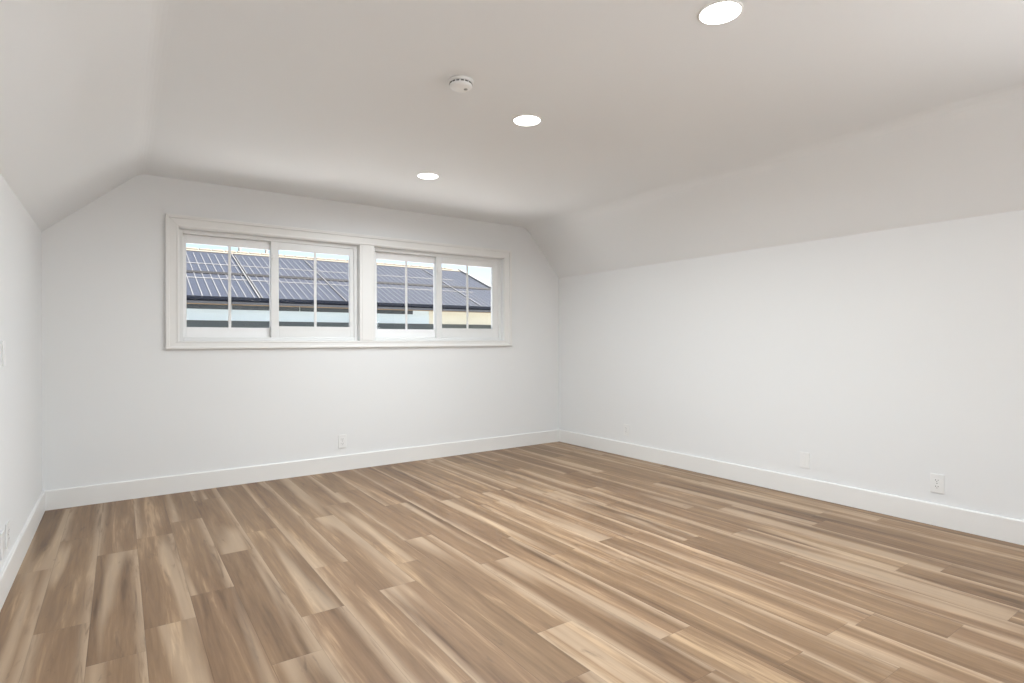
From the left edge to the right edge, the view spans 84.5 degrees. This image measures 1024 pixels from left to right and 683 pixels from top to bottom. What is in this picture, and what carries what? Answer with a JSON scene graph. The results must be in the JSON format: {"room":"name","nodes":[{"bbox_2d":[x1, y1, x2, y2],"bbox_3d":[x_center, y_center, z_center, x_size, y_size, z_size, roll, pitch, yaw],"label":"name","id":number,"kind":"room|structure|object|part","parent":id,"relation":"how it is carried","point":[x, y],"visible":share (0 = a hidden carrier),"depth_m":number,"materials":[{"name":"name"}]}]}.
{"room":"empty attic room","nodes":[
{"label":"empty attic room","id":0,"kind":"room"},
{"bbox_2d":[0,173,41,570],"bbox_3d":[-1.232,0.196,0.864,0.160,1.917,7.227,0,0,-35],"label":"wall","id":1,"kind":"structure","parent":0,"point":[20,236],"depth_m":2.98,"materials":[{"name":"white paint"}]},
{"bbox_2d":[0,530,4,559],"bbox_3d":[-2.292,0.914,2.539,0.008,0.117,0.072,0,0,-35],"label":"blank cover plate","id":2,"kind":"object","parent":1,"relation":"attached to","point":[2,535],"visible":1,"depth_m":2.52,"materials":[{"name":"white plastic"}]},
{"bbox_2d":[2,340,5,365],"bbox_3d":[-2.326,0.054,2.584,0.010,0.117,0.072,0,0,-35],"label":"light switch","id":3,"kind":"object","parent":1,"relation":"attached to","point":[3,341],"visible":1,"depth_m":2.57,"materials":[{"name":"white plastic"}]},
{"bbox_2d":[5,520,9,548],"bbox_3d":[-2.372,0.909,2.654,0.009,0.117,0.072,0,0,-35],"label":"wall outlet","id":4,"kind":"object","parent":1,"relation":"attached to","point":[7,526],"visible":1,"depth_m":2.63,"materials":[{"name":"white plastic"}]},
{"bbox_2d":[0,491,44,610],"bbox_3d":[-1.157,1.087,0.914,0.015,0.135,7.227,0,0,-35],"label":"baseboard","id":5,"kind":"structure","parent":1,"relation":"attached to","point":[10,569],"depth_m":2.91,"materials":[{"name":"white paint"}]},
{"bbox_2d":[41,174,558,490],"bbox_3d":[-1.390,-0.050,5.254,4.595,2.410,0.160,0,0,-35],"label":"wall","id":6,"kind":"structure","parent":0,"point":[119,405],"depth_m":4.57,"materials":[{"name":"white paint"}]},
{"bbox_2d":[179,229,356,340],"bbox_3d":[-2.036,-0.441,4.829,1.418,0.872,0.123,0,0,-35],"label":"window","id":7,"kind":"structure","parent":6,"relation":"in","point":[276,332],"depth_m":4.79,"materials":[{"name":"white plastic"}]},
{"bbox_3d":[-2.324,-0.440,4.645,0.676,0.812,0.030,0,0,-35],"label":"sash","id":8,"kind":"part","parent":7,"relation":"part of","materials":[{"name":"white plastic"}]},
{"bbox_3d":[-1.758,-0.442,4.995,0.712,0.812,0.038,0,0,-35],"label":"sash","id":9,"kind":"part","parent":7,"relation":"part of","materials":[{"name":"white plastic"}]},
{"bbox_2d":[45,430,558,510],"bbox_3d":[-1.336,1.088,5.182,4.565,0.135,0.015,0,0,-35],"label":"baseboard","id":10,"kind":"structure","parent":6,"relation":"attached to","point":[141,488],"depth_m":4.70,"materials":[{"name":"white paint"}]},
{"bbox_2d":[165,214,511,348],"bbox_3d":[-1.319,-0.461,5.190,3.190,1.027,0.029,0,0,-35],"label":"trim","id":11,"kind":"structure","parent":6,"relation":"attached to","point":[366,243],"depth_m":5.07,"materials":[{"name":"white paint"}]},
{"bbox_2d":[338,434,345,447],"bbox_3d":[-1.520,0.895,5.058,0.072,0.117,0.009,0,0,-35],"label":"wall outlet","id":12,"kind":"object","parent":6,"relation":"attached to","point":[341,438],"visible":1,"depth_m":5.05,"materials":[{"name":"white plastic"}]},
{"bbox_2d":[374,248,500,340],"bbox_3d":[-0.744,-0.446,5.727,1.442,0.872,0.123,0,0,-35],"label":"window","id":13,"kind":"structure","parent":6,"relation":"in","point":[439,333],"depth_m":5.69,"materials":[{"name":"white plastic"}]},
{"bbox_3d":[-1.042,-0.445,5.536,0.674,0.812,0.030,0,0,-35],"label":"sash","id":14,"kind":"part","parent":13,"relation":"part of","materials":[{"name":"white plastic"}]},
{"bbox_3d":[-0.467,-0.447,5.893,0.738,0.812,0.038,0,0,-35],"label":"sash","id":15,"kind":"part","parent":13,"relation":"part of","materials":[{"name":"white plastic"}]},
{"bbox_2d":[0,0,1023,277],"bbox_3d":[0.715,-1.076,2.222,4.915,0.693,7.547,0,0,-35],"label":"ceiling","id":16,"kind":"structure","parent":0,"point":[663,134],"depth_m":2.97,"materials":[{"name":"white paint"}]},
{"bbox_2d":[417,172,438,178],"bbox_3d":[-0.637,-1.255,4.280,0.168,0.005,0.168,0,0,-35],"label":"recessed light","id":17,"kind":"object","parent":16,"relation":"in","point":[426,175],"visible":1,"depth_m":4.26,"materials":[{"name":"white plastic"}]},
{"bbox_2d":[448,75,472,91],"bbox_3d":[-0.247,-1.238,2.727,0.121,0.042,0.121,0,0,-35],"label":"smoke detector","id":18,"kind":"object","parent":16,"relation":"attached to","point":[459,83],"visible":1,"depth_m":2.69,"materials":[{"name":"white plastic"}]},
{"bbox_3d":[-0.247,-1.253,2.727,0.121,0.013,0.121,0,0,-35],"label":"plate","id":19,"kind":"part","parent":18,"relation":"part of","materials":[{"name":"white plastic"}]},
{"bbox_2d":[512,114,541,125],"bbox_3d":[0.086,-1.258,3.212,0.168,0.005,0.168,0,0,-35],"label":"recessed light","id":20,"kind":"object","parent":16,"relation":"in","point":[525,119],"visible":1,"depth_m":3.21,"materials":[{"name":"white plastic"}]},
{"bbox_2d":[697,0,743,24],"bbox_3d":[0.799,-1.260,2.165,0.168,0.005,0.168,0,0,-35],"label":"recessed light","id":21,"kind":"object","parent":16,"relation":"in","point":[718,12],"visible":1,"depth_m":2.16,"materials":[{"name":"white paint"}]},
{"bbox_2d":[0,442,1023,682],"bbox_3d":[0.723,1.247,2.222,4.915,0.200,7.547,0,0,-35],"label":"floor","id":22,"kind":"structure","parent":0,"point":[553,562],"depth_m":2.65,"materials":[{"name":"brown wood"}]},
{"bbox_2d":[559,210,1023,520],"bbox_3d":[2.671,0.201,3.579,0.160,1.877,7.227,0,0,-35],"label":"wall","id":23,"kind":"structure","parent":0,"point":[893,359],"depth_m":4.02,"materials":[{"name":"white paint"}]},
{"bbox_2d":[559,429,1023,544],"bbox_3d":[2.603,1.073,3.529,0.015,0.135,7.227,0,0,-35],"label":"baseboard","id":24,"kind":"structure","parent":23,"relation":"attached to","point":[1011,530],"depth_m":4.01,"materials":[{"name":"white paint"}]},
{"bbox_2d":[800,452,809,468],"bbox_3d":[2.163,0.877,4.167,0.008,0.117,0.072,0,0,-35],"label":"blank cover plate","id":25,"kind":"object","parent":23,"relation":"attached to","point":[804,457],"visible":1,"depth_m":4.16,"materials":[{"name":"white plastic"}]},
{"bbox_2d":[930,473,943,493],"bbox_3d":[2.632,0.879,3.492,0.009,0.117,0.072,0,0,-35],"label":"wall outlet","id":26,"kind":"object","parent":23,"relation":"attached to","point":[936,480],"visible":1,"depth_m":3.49,"materials":[{"name":"white plastic"}]},
{"label":"outside","id":27,"kind":"structure","parent":0,"visible":0},
{"bbox_3d":[-8.549,4.033,12.314,120.000,0.200,150.000,0,0,-35],"label":"ground","id":28,"kind":"structure","parent":27,"visible":0},
{"bbox_2d":[186,247,490,329],"bbox_3d":[-9.647,0.500,15.173,19.493,6.873,9.831,0,0,-35],"label":"neighbouring house","id":29,"kind":"structure","parent":28,"relation":"on","point":[206,269],"depth_m":15.26,"materials":[{"name":"grey metal"}]},
{"bbox_3d":[-0.703,-1.762,19.265,0.120,1.909,4.556,0,0,-35],"label":"rake trim","id":30,"kind":"part","parent":29,"relation":"part of","materials":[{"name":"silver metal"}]}
]}

